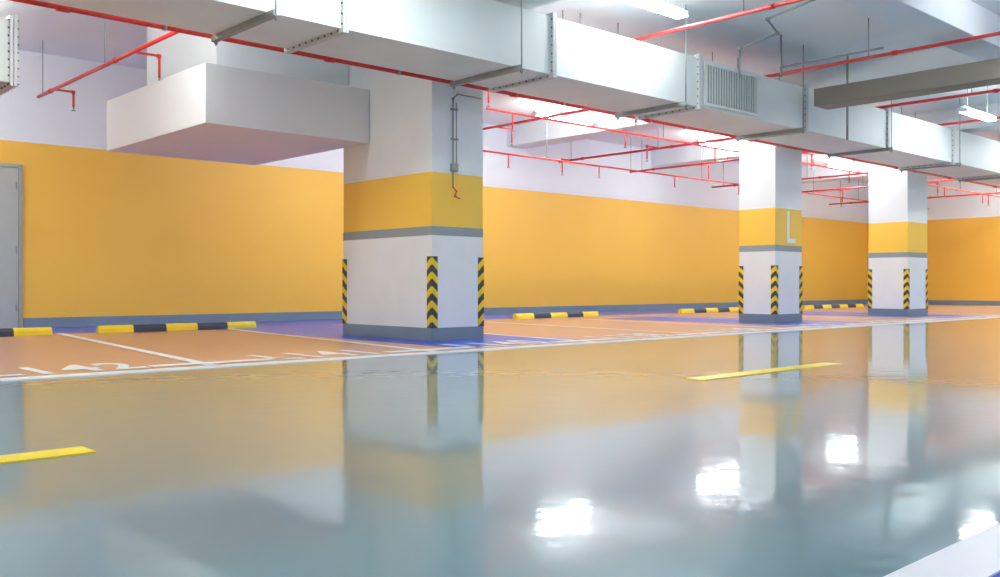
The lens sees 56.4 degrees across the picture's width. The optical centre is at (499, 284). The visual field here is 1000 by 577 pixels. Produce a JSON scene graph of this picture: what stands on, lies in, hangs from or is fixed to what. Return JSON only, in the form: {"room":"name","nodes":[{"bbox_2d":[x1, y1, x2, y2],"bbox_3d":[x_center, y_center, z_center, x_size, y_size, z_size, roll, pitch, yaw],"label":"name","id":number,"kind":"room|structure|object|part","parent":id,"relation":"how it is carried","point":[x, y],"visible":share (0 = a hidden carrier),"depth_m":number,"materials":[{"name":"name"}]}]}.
{"room":"parking garage","nodes":[
{"label":"parking garage","id":0,"kind":"room"},
{"bbox_2d":[0,50,866,317],"bbox_3d":[-1.212,-1.650,22.694,43.400,4.800,0.200,0,0,-43],"label":"wall","id":1,"kind":"structure","parent":0,"point":[106,233],"depth_m":19.67,"materials":[{"name":"yellow paint"}]},
{"bbox_2d":[0,163,22,327],"bbox_3d":[-8.980,-0.660,15.349,2.060,2.820,0.060,0,0,-43],"label":"frame","id":2,"kind":"object","parent":1,"relation":"attached to","point":[19,166],"visible":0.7,"depth_m":16.00,"materials":[{"name":"grey metal"}]},
{"bbox_2d":[23,299,867,327],"bbox_3d":[-1.135,0.660,22.612,43.000,0.180,0.025,0,0,-43],"label":"baseboard","id":3,"kind":"structure","parent":1,"relation":"attached to","point":[52,322],"depth_m":19.47,"materials":[{"name":"grey paint"}]},
{"bbox_2d":[0,304,999,576],"bbox_3d":[8.332,0.845,12.043,43.820,0.210,28.800,0,0,-43],"label":"floor","id":4,"kind":"structure","parent":0,"point":[595,459],"depth_m":4.25,"materials":[{"name":"paint"}]},
{"bbox_2d":[0,167,17,327],"bbox_3d":[-8.949,-0.635,15.353,1.870,2.750,0.097,0,0,-43],"label":"door","id":5,"kind":"structure","parent":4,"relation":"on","point":[8,175],"depth_m":15.89,"materials":[{"name":"metal"}]},
{"bbox_2d":[0,327,52,336],"bbox_3d":[-7.494,0.688,13.223,2.120,0.116,0.148,0,0,-43],"label":"wheel stop","id":6,"kind":"object","parent":4,"relation":"on","point":[37,331],"visible":1,"depth_m":13.65,"materials":[{"name":"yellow rubber"}]},
{"bbox_2d":[96,321,255,332],"bbox_3d":[-5.241,0.688,15.302,2.650,0.116,0.148,0,0,-43],"label":"wheel stop","id":7,"kind":"object","parent":4,"relation":"on","point":[245,324],"visible":0.99,"depth_m":15.16,"materials":[{"name":"yellow rubber"}]},
{"bbox_2d":[342,65,483,340],"bbox_3d":[-1.281,-1.400,13.377,0.924,4.300,2.124,0,0,-43],"label":"column","id":8,"kind":"structure","parent":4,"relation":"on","point":[401,208],"depth_m":12.77,"materials":[{"name":"white paint"}]},
{"bbox_3d":[-2.269,0.095,13.841,0.102,0.950,0.102,0,0,-43],"label":"corner guard","id":9,"kind":"part","parent":8,"relation":"part of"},
{"bbox_3d":[-0.898,0.095,12.355,0.102,0.950,0.102,0,0,-43],"label":"corner guard","id":10,"kind":"part","parent":8,"relation":"part of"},
{"bbox_2d":[450,93,480,198],"bbox_3d":[-0.440,-1.865,12.623,0.566,1.446,0.149,0,0,-43],"label":"conduit","id":11,"kind":"object","parent":8,"relation":"attached to","point":[454,167],"visible":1,"depth_m":12.50,"materials":[{"name":"metal"}]},
{"bbox_3d":[-0.294,0.095,12.913,0.102,0.950,0.102,0,0,-43],"label":"corner guard","id":12,"kind":"part","parent":8,"relation":"part of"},
{"bbox_2d":[513,311,598,318],"bbox_3d":[1.318,0.688,21.354,2.700,0.116,0.148,0,0,-43],"label":"wheel stop","id":13,"kind":"object","parent":4,"relation":"on","point":[591,313],"visible":1,"depth_m":21.22,"materials":[{"name":"yellow rubber"}]},
{"bbox_2d":[678,307,738,312],"bbox_3d":[5.745,0.688,25.440,2.750,0.116,0.148,0,0,-43],"label":"wheel stop","id":14,"kind":"object","parent":4,"relation":"on","point":[730,309],"visible":0.91,"depth_m":25.25,"materials":[{"name":"yellow rubber"}]},
{"bbox_2d":[739,140,801,322],"bbox_3d":[5.425,-1.400,18.680,1.014,4.300,0.824,0,0,-43],"label":"column","id":15,"kind":"structure","parent":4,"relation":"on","point":[770,176],"depth_m":18.35,"materials":[{"name":"white paint"}]},
{"bbox_3d":[4.845,0.095,18.637,0.102,0.950,0.102,0,0,-43],"label":"corner guard","id":16,"kind":"part","parent":15,"relation":"part of","materials":[{"name":"yellow rubber"}]},
{"bbox_3d":[5.334,0.095,18.106,0.102,0.950,0.102,0,0,-43],"label":"corner guard","id":17,"kind":"part","parent":15,"relation":"part of","materials":[{"name":"yellow rubber"}]},
{"bbox_2d":[787,211,795,242],"bbox_3d":[5.771,-1.140,18.452,0.330,0.620,0.006,0,0,-43],"label":"letter","id":18,"kind":"object","parent":15,"relation":"attached to","point":[789,240],"visible":1,"depth_m":18.37,"materials":[{"name":"white paint"}]},
{"bbox_3d":[6.004,0.095,18.725,0.102,0.950,0.102,0,0,-43],"label":"corner guard","id":19,"kind":"part","parent":15,"relation":"part of","materials":[{"name":"yellow rubber"}]},
{"bbox_2d":[802,304,863,308],"bbox_3d":[10.780,0.688,30.086,3.850,0.116,0.148,0,0,-43],"label":"wheel stop","id":20,"kind":"object","parent":4,"relation":"on","point":[833,305],"visible":0.88,"depth_m":29.89,"materials":[{"name":"yellow rubber"}]},
{"bbox_2d":[868,164,927,316],"bbox_3d":[9.706,-1.400,22.733,1.124,4.300,0.974,0,0,-43],"label":"column","id":21,"kind":"structure","parent":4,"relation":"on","point":[897,200],"depth_m":22.36,"materials":[{"name":"white paint"}]},
{"bbox_3d":[9.035,0.095,22.707,0.102,0.950,0.102,0,0,-43],"label":"corner guard","id":22,"kind":"part","parent":21,"relation":"part of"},
{"bbox_3d":[9.626,0.095,22.067,0.102,0.950,0.102,0,0,-43],"label":"corner guard","id":23,"kind":"part","parent":21,"relation":"part of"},
{"bbox_3d":[10.377,0.095,22.760,0.102,0.950,0.102,0,0,-43],"label":"corner guard","id":24,"kind":"part","parent":21,"relation":"part of","materials":[{"name":"yellow rubber"}]},
{"bbox_2d":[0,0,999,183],"bbox_3d":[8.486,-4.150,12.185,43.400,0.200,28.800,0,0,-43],"label":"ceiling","id":25,"kind":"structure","parent":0,"point":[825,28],"depth_m":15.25,"materials":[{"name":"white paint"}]},
{"bbox_2d":[495,0,999,182],"bbox_3d":[8.486,-3.800,12.185,43.000,0.500,28.400,0,0,-43],"label":"ceiling","id":26,"kind":"structure","parent":0,"point":[937,21],"depth_m":16.79,"materials":[{"name":"white paint"}]},
{"bbox_2d":[0,15,18,94],"bbox_3d":[-10.714,-3.330,9.163,10.680,1.440,1.560,0,0,-43],"label":"duct","id":27,"kind":"object","parent":26,"relation":"hanging from","point":[9,28],"visible":1,"depth_m":12.25,"materials":[{"name":"metal"}]},
{"bbox_2d":[107,27,368,164],"bbox_3d":[-3.920,-3.040,13.738,2.472,2.020,3.370,0,0,-43],"label":"ceiling bulkhead","id":28,"kind":"object","parent":26,"relation":"attached to","point":[228,102],"depth_m":12.83,"materials":[{"name":"white paint"}]},
{"bbox_2d":[9,0,999,209],"bbox_3d":[6.960,-3.295,13.839,42.980,1.510,22.900,0,0,-43],"label":"sprinkler","id":29,"kind":"object","parent":26,"relation":"hanging from","point":[174,30],"visible":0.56,"depth_m":15.09,"materials":[{"name":"metal"}]},
{"bbox_2d":[38,0,999,185],"bbox_3d":[4.715,-3.300,16.202,43.095,1.500,1.340,0,0,-43],"label":"ventilation duct","id":30,"kind":"object","parent":26,"relation":"hanging from","point":[494,45],"visible":0.98,"depth_m":12.12,"materials":[{"name":"metal"}]},
{"bbox_2d":[703,61,758,116],"bbox_3d":[3.585,-3.015,14.415,1.460,0.650,0.035,0,0,-43],"label":"grille","id":31,"kind":"object","parent":30,"relation":"attached to","point":[724,92],"depth_m":14.38,"materials":[{"name":"metal"}]},
{"bbox_2d":[531,110,592,124],"bbox_3d":[1.405,-3.868,20.891,1.800,0.365,0.180,0,0,-43],"label":"fluorescent light","id":32,"kind":"object","parent":26,"relation":"hanging from","point":[535,112],"visible":0.68,"depth_m":20.91,"materials":[{"name":"white plastic"}]},
{"bbox_2d":[620,0,688,19],"bbox_3d":[1.873,-3.868,12.274,1.800,0.365,0.180,0,0,-43],"label":"fluorescent light","id":33,"kind":"object","parent":26,"relation":"hanging from","point":[657,6],"visible":1,"depth_m":12.49,"materials":[{"name":"white plastic"}]},
{"bbox_2d":[694,139,738,150],"bbox_3d":[5.815,-3.868,24.960,1.800,0.365,0.180,0,0,-43],"label":"fluorescent light","id":34,"kind":"object","parent":26,"relation":"hanging from","point":[713,144],"visible":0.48,"depth_m":24.96,"materials":[{"name":"white plastic"}]},
{"bbox_2d":[738,0,883,139],"bbox_3d":[5.402,-3.295,14.491,3.647,1.490,1.972,0,0,-43],"label":"conduit","id":35,"kind":"object","parent":26,"relation":"attached to","point":[767,19],"visible":0.99,"depth_m":14.03,"materials":[{"name":"metal"}]},
{"bbox_2d":[824,160,856,170],"bbox_3d":[10.812,-3.868,29.571,1.800,0.365,0.180,0,0,-43],"label":"fluorescent light","id":36,"kind":"object","parent":26,"relation":"hanging from","point":[826,164],"visible":0.77,"depth_m":29.51,"materials":[{"name":"white plastic"}]},
{"bbox_2d":[814,58,999,109],"bbox_3d":[10.028,-3.460,10.478,0.650,1.180,13.800,0,0,-43],"label":"cable tray","id":37,"kind":"object","parent":26,"relation":"hanging from","point":[984,73],"visible":1,"depth_m":14.28,"materials":[{"name":"metal"}]},
{"bbox_2d":[957,86,996,121],"bbox_3d":[9.329,-3.667,18.202,1.500,0.765,0.180,0,0,-43],"label":"fluorescent light","id":38,"kind":"object","parent":26,"relation":"hanging from","point":[966,110],"visible":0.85,"depth_m":18.09,"materials":[{"name":"white plastic"}]},
{"bbox_2d":[867,177,999,300],"bbox_3d":[24.360,-1.650,26.833,0.200,4.800,28.400,0,0,-43],"label":"wall","id":39,"kind":"structure","parent":0,"point":[963,232],"depth_m":34.54,"materials":[{"name":"paint"}]},
{"bbox_2d":[928,300,999,305],"bbox_3d":[24.288,0.660,26.746,0.025,0.180,28.370,0,0,-43],"label":"baseboard","id":40,"kind":"structure","parent":39,"relation":"attached to","point":[930,302],"depth_m":34.50,"materials":[{"name":"grey paint"}]}
]}

